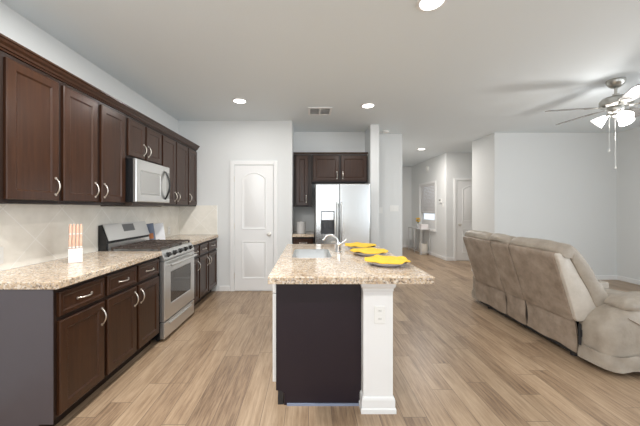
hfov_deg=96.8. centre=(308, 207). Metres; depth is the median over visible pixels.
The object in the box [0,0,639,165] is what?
ceiling
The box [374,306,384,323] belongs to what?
wall outlet
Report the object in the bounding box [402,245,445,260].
baseboard
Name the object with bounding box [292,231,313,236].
countertop
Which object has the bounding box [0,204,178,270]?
backsplash
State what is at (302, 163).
upper cabinet
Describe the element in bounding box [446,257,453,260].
baseboard
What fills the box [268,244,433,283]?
island countertop
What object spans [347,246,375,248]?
plate
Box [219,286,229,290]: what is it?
baseboard
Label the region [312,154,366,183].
upper cabinet
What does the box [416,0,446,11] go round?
recessed light
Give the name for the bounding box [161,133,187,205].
upper cabinet
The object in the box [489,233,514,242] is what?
cushion
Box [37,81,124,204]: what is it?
upper cabinet
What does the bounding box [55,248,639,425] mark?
floor
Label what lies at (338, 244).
faucet
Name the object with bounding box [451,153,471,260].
wall
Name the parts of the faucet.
spout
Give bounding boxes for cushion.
[464,230,494,239]
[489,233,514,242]
[511,237,607,306]
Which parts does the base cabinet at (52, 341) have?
panel, drawer, door, handle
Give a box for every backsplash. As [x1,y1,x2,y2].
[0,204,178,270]
[179,205,216,234]
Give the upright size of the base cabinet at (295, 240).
0.868 m
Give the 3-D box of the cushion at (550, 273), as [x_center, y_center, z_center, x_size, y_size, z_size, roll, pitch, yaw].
[2.399,0.604,2.749,0.499,0.613,0.631,0,0,0]
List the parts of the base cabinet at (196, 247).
drawer, door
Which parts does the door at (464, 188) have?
panel, panel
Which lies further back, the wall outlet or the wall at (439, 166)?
the wall at (439, 166)
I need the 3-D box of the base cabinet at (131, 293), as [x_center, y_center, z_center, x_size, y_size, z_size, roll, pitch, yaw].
[-1.769,0.909,2.439,0.669,0.868,0.747,0,0,0]
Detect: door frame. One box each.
[230,161,277,290]
[454,178,471,260]
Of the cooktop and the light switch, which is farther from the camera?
the light switch
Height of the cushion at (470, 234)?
0.617 m
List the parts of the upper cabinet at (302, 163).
door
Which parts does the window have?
panel, pane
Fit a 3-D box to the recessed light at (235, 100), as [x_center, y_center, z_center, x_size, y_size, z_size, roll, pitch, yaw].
[-0.905,-1.407,3.740,0.200,0.008,0.200,0,0,0]
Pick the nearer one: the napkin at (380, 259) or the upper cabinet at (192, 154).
the napkin at (380, 259)
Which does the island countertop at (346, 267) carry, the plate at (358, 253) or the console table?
the plate at (358, 253)
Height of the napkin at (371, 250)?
0.019 m
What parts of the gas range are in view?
riser panel, oven door, drawer, control panel, handle, handle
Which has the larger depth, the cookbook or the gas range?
the cookbook
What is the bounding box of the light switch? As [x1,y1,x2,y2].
[390,205,398,210]
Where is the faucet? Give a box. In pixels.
[322,234,346,252]
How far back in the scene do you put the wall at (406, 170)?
9.66 m
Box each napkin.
[345,242,375,247]
[350,247,387,253]
[364,255,410,263]
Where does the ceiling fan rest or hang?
hanging from the ceiling
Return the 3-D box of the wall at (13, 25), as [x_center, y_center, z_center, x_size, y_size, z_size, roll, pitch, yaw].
[-2.155,-0.035,0.947,0.100,2.755,7.494,0,0,0]
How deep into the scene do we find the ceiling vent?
4.11 m
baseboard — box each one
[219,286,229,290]
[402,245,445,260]
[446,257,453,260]
[595,275,616,279]
[617,275,639,284]
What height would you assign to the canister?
0.222 m
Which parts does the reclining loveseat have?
panel, panel, frame, panel, armrest, seat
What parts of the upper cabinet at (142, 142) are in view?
door, door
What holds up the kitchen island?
on the floor
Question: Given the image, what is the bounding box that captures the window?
[419,180,435,231]
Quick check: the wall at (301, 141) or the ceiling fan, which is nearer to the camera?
the ceiling fan
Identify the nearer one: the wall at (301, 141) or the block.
the block
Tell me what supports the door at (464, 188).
in the wall at (461, 163)
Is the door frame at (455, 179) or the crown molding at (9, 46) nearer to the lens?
the crown molding at (9, 46)
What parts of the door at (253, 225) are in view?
panel, panel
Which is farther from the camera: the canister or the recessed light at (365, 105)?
the canister
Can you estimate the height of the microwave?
0.476 m
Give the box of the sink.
[292,249,331,257]
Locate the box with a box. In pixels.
[419,224,428,228]
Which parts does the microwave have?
door, handle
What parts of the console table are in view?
leg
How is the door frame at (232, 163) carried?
attached to the wall at (220, 143)
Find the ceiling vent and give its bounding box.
[308,107,331,114]
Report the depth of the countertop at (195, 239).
4.12 m
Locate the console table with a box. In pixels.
[408,227,429,254]
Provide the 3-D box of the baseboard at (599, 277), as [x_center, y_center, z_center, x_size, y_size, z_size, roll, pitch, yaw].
[4.625,1.300,5.678,2.309,0.085,0.744,0,0,0]
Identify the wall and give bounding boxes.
[0,1,177,270]
[178,121,291,290]
[292,123,364,233]
[365,125,401,256]
[402,166,411,244]
[412,153,450,256]
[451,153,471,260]
[472,133,616,274]
[617,127,639,279]
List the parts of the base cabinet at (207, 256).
drawer, door, drawer, door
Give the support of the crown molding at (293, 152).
attached to the upper cabinet at (326, 168)
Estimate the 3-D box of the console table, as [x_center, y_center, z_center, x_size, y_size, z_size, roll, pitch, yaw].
[3.340,0.973,8.610,0.280,0.740,1.020,0,0,0]
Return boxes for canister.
[296,220,305,233]
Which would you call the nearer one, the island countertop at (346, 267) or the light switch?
the island countertop at (346, 267)
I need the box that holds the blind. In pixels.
[421,183,434,212]
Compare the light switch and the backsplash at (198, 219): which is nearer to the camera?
the backsplash at (198, 219)
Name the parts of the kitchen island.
panel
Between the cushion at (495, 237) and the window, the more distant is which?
the window
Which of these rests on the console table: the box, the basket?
the box
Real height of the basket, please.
0.366 m
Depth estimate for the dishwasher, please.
1.97 m
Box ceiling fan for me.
[545,77,639,168]
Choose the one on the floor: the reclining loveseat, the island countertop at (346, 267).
the reclining loveseat
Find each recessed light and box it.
[232,98,247,103]
[361,103,374,107]
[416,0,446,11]
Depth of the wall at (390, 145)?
5.42 m
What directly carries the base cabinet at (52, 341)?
on the floor
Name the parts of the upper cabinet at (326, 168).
door, door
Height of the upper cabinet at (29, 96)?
0.900 m
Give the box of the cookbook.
[146,223,165,239]
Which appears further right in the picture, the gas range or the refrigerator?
the refrigerator
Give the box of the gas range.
[98,221,196,341]
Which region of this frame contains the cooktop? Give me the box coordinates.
[113,242,191,251]
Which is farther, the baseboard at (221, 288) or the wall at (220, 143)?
the wall at (220, 143)
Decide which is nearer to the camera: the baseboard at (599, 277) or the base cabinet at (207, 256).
the base cabinet at (207, 256)
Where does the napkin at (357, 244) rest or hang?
on the plate at (347, 246)
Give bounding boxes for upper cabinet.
[0,50,60,203]
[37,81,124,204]
[125,114,161,164]
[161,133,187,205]
[187,146,196,205]
[293,154,311,206]
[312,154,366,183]
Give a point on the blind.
(427, 189)
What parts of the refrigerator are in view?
freezer door, dispenser panel, handle, handle, fridge door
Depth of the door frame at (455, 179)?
7.22 m
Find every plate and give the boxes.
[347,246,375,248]
[354,252,383,256]
[369,262,407,266]
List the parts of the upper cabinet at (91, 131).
door, door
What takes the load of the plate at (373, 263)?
on the island countertop at (346, 267)
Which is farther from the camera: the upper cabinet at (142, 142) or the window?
the window
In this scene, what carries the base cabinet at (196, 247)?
on the floor
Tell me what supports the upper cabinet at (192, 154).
attached to the wall at (13, 25)
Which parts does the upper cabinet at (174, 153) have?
door, door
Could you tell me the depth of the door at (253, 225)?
4.58 m
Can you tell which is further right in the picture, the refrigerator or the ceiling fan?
the ceiling fan
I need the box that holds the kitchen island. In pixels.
[276,284,395,413]
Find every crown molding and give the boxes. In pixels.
[0,33,199,150]
[293,152,367,153]
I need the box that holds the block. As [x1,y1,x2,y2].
[68,224,82,262]
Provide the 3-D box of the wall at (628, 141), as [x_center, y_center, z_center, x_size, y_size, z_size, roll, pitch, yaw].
[5.830,-0.035,2.220,0.100,2.755,10.040,0,0,0]
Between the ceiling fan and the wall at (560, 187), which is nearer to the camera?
the ceiling fan
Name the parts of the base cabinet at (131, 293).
drawer, door, drawer, door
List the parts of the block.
utensil handle, utensil handle, utensil handle, utensil handle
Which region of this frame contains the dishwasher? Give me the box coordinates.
[273,284,275,381]
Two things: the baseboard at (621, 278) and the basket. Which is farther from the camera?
the basket
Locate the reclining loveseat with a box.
[463,230,639,373]
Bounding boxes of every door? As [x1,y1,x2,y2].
[234,165,272,289]
[457,181,471,259]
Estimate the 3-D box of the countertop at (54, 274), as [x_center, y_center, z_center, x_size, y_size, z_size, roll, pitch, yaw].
[-1.773,0.451,2.228,0.642,0.045,1.177,0,0,0]
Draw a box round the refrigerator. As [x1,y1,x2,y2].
[314,184,369,243]
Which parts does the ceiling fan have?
blade, blade, lamp shade, pull chain, lamp shade, lamp shade, blade, blade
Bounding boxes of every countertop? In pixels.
[0,251,161,289]
[165,235,217,244]
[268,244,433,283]
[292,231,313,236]
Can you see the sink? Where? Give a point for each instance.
(298, 253)
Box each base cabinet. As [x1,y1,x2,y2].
[0,275,106,425]
[93,257,158,392]
[193,244,200,302]
[194,238,216,305]
[292,237,313,243]
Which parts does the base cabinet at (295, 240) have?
drawer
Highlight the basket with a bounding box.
[419,242,427,254]

